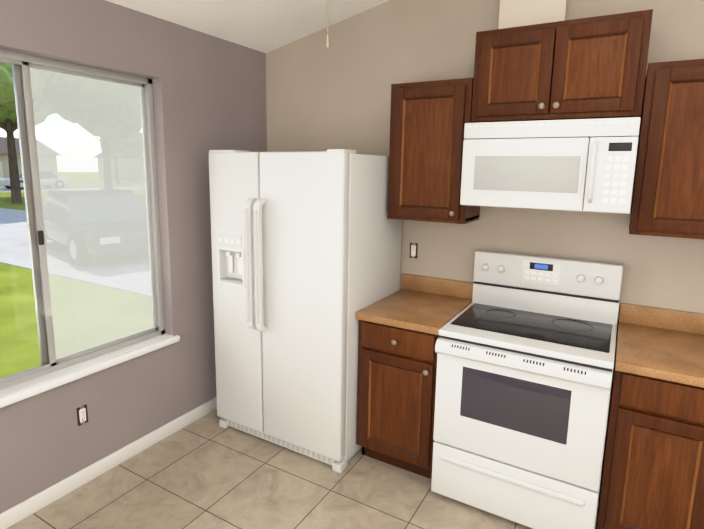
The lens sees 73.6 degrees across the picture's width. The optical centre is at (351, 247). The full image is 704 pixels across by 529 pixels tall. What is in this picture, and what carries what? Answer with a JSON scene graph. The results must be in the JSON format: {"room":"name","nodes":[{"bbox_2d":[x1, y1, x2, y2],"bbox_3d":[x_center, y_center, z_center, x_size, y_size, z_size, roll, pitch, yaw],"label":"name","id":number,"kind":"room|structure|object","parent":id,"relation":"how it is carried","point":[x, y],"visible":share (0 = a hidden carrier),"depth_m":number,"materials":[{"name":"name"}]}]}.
{"room":"kitchen","nodes":[
{"label":"kitchen","id":0,"kind":"room"},
{"bbox_2d":[0,0,266,513],"bbox_3d":[-1.925,-0.247,1.538,0.150,4.100,4.850,6,11,30],"label":"wall","id":1,"kind":"structure","parent":0,"point":[209,92],"depth_m":2.79,"materials":[{"name":"paint"}]},
{"bbox_2d":[76,404,87,425],"bbox_3d":[-1.420,0.886,2.484,0.010,0.104,0.054,6,11,30],"label":"electrical outlet plate","id":2,"kind":"object","parent":1,"relation":"attached to","point":[82,416],"visible":1,"depth_m":2.48,"materials":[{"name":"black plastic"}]},
{"bbox_2d":[0,49,164,389],"bbox_3d":[-1.537,-0.123,2.284,0.059,1.553,1.382,6,11,30],"label":"window unit","id":3,"kind":"structure","parent":1,"relation":"in","point":[22,64],"depth_m":2.50,"materials":[{"name":"clear glass"}]},
{"bbox_2d":[0,333,179,407],"bbox_3d":[-1.487,0.664,2.378,0.108,0.042,1.442,6,11,30],"label":"window sill","id":4,"kind":"structure","parent":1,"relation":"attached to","point":[29,388],"depth_m":2.45,"materials":[{"name":"white paint"}]},
{"bbox_2d":[0,397,216,528],"bbox_3d":[-1.844,1.336,1.825,0.013,0.085,4.698,6,11,30],"label":"baseboard","id":5,"kind":"structure","parent":1,"relation":"attached to","point":[33,504],"depth_m":2.58,"materials":[{"name":"white"}]},
{"bbox_2d":[106,0,388,52],"bbox_3d":[0.059,-1.401,0.278,4.600,1.100,5.000,6,11,30],"label":"ceiling","id":6,"kind":"structure","parent":0,"point":[265,26],"depth_m":2.85,"materials":[{"name":"paint"}]},
{"bbox_2d":[326,0,328,47],"bbox_3d":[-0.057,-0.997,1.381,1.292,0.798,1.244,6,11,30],"label":"pull chain","id":7,"kind":"object","parent":6,"relation":"hanging from","point":[327,44],"visible":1,"depth_m":1.40,"materials":[{"name":"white metal"}]},
{"bbox_2d":[7,409,600,528],"bbox_3d":[0.008,1.645,0.786,4.600,0.120,5.000,6,11,30],"label":"floor","id":8,"kind":"structure","parent":0,"point":[207,471],"depth_m":2.46,"materials":[{"name":"tile"}]},
{"bbox_2d":[208,149,401,472],"bbox_3d":[-0.300,0.303,2.994,0.952,1.788,0.807,6,11,30],"label":"refrigerator","id":9,"kind":"object","parent":8,"relation":"on","point":[306,252],"visible":0.92,"depth_m":2.65,"materials":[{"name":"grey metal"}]},
{"bbox_2d":[356,273,473,478],"bbox_3d":[0.375,0.739,2.795,0.479,1.017,0.649,6,11,30],"label":"base cabinet","id":10,"kind":"object","parent":8,"relation":"on","point":[398,336],"visible":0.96,"depth_m":2.57,"materials":[{"name":"brown wood"}]},
{"bbox_2d":[431,250,622,528],"bbox_3d":[0.897,0.701,2.435,0.762,1.228,0.676,6,11,30],"label":"range","id":11,"kind":"object","parent":8,"relation":"on","point":[525,348],"visible":0.98,"depth_m":2.24,"materials":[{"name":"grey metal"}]},
{"bbox_2d":[596,303,703,528],"bbox_3d":[1.639,0.880,2.075,0.899,1.017,0.649,6,11,30],"label":"base cabinet","id":12,"kind":"object","parent":8,"relation":"on","point":[652,475],"visible":1,"depth_m":1.98,"materials":[{"name":"brown wood"}]},
{"bbox_2d":[266,0,703,472],"bbox_3d":[1.256,-0.506,2.553,4.600,3.820,0.150,6,11,30],"label":"wall","id":13,"kind":"structure","parent":0,"point":[321,96],"depth_m":2.83,"materials":[{"name":"paint"}]},
{"bbox_2d":[409,243,417,258],"bbox_3d":[0.397,0.021,3.047,0.054,0.104,0.010,6,11,30],"label":"electrical outlet plate","id":14,"kind":"object","parent":13,"relation":"attached to","point":[413,250],"visible":1,"depth_m":3.04,"materials":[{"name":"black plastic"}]},
{"bbox_2d":[387,78,479,223],"bbox_3d":[0.477,-0.539,2.708,0.462,0.760,0.355,6,11,30],"label":"upper cabinet","id":15,"kind":"object","parent":13,"relation":"attached to","point":[429,120],"visible":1,"depth_m":2.58,"materials":[{"name":"brown wood"}]},
{"bbox_2d":[471,9,652,122],"bbox_3d":[1.017,-0.854,2.341,0.760,0.440,0.355,6,11,30],"label":"upper cabinet","id":16,"kind":"object","parent":13,"relation":"attached to","point":[590,68],"visible":0.98,"depth_m":2.20,"materials":[{"name":"brown wood"}]},
{"bbox_2d":[460,117,640,213],"bbox_3d":[0.977,-0.405,2.358,0.757,0.418,0.485,6,11,30],"label":"over-the-range microwave","id":17,"kind":"object","parent":16,"relation":"attached to","point":[584,165],"visible":1,"depth_m":2.17,"materials":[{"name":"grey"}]},
{"bbox_2d":[629,59,703,239],"bbox_3d":[1.677,-0.410,2.023,0.770,0.750,0.355,6,11,30],"label":"upper cabinet","id":18,"kind":"object","parent":13,"relation":"attached to","point":[668,196],"visible":1,"depth_m":2.03,"materials":[{"name":"brown wood"}]},
{"bbox_2d":[498,0,568,28],"bbox_3d":[0.952,-1.391,2.440,0.325,0.574,0.110,6,11,30],"label":"wall column","id":19,"kind":"structure","parent":0,"point":[515,13],"depth_m":2.42,"materials":[{"name":"paint"}]},
{"label":"outside","id":20,"kind":"structure","parent":0,"visible":0},
{"bbox_2d":[0,172,152,378],"bbox_3d":[-52.617,-4.404,33.521,119.850,0.200,160.000,6,11,30],"label":"lawn","id":21,"kind":"structure","parent":20,"point":[19,339],"depth_m":6.21,"materials":[{"name":"green plant"}]},
{"bbox_2d":[0,137,61,177],"bbox_3d":[-38.286,-8.602,45.507,9.800,4.600,14.800,6,11,30],"label":"house","id":22,"kind":"structure","parent":21,"relation":"on","point":[4,170],"depth_m":47.59,"materials":[{"name":"paint"}]},
{"bbox_2d":[0,62,126,203],"bbox_3d":[-15.911,-7.266,22.413,11.924,10.507,11.591,6,11,30],"label":"tree","id":23,"kind":"object","parent":21,"relation":"on","point":[5,118],"depth_m":22.57,"materials":[{"name":"green plant"}]},
{"bbox_2d":[0,184,150,295],"bbox_3d":[-18.917,-0.747,14.286,41.800,0.030,160.000,6,11,30],"label":"street","id":24,"kind":"structure","parent":21,"relation":"on","point":[11,218],"depth_m":9.81,"materials":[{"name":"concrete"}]},
{"bbox_2d":[0,171,69,188],"bbox_3d":[-24.986,-5.332,37.021,1.970,1.360,4.520,6,11,30],"label":"car","id":25,"kind":"object","parent":24,"relation":"on","point":[6,184],"depth_m":36.86,"materials":[{"name":"white paint"}]},
{"bbox_2d":[26,188,148,265],"bbox_3d":[-5.667,-0.591,10.558,4.520,1.360,1.970,10,13,42],"label":"car","id":26,"kind":"object","parent":24,"relation":"on","point":[71,232],"depth_m":9.63,"materials":[{"name":"grey paint"}]},
{"bbox_2d":[52,78,141,187],"bbox_3d":[-15.768,-8.945,30.643,11.345,11.113,12.483,6,11,30],"label":"tree","id":27,"kind":"object","parent":21,"relation":"on","point":[99,111],"depth_m":27.19,"materials":[{"name":"green plant"}]},
{"bbox_2d":[94,132,142,181],"bbox_3d":[-26.366,-11.777,52.828,7.003,9.042,8.110,6,11,30],"label":"tree","id":28,"kind":"object","parent":21,"relation":"on","point":[135,147],"depth_m":51.28,"materials":[{"name":"green plant"}]},
{"bbox_2d":[93,152,144,180],"bbox_3d":[-26.234,-11.826,66.010,9.800,4.600,14.800,6,11,30],"label":"house","id":29,"kind":"structure","parent":21,"relation":"on","point":[126,169],"depth_m":59.23,"materials":[{"name":"paint"}]}
]}

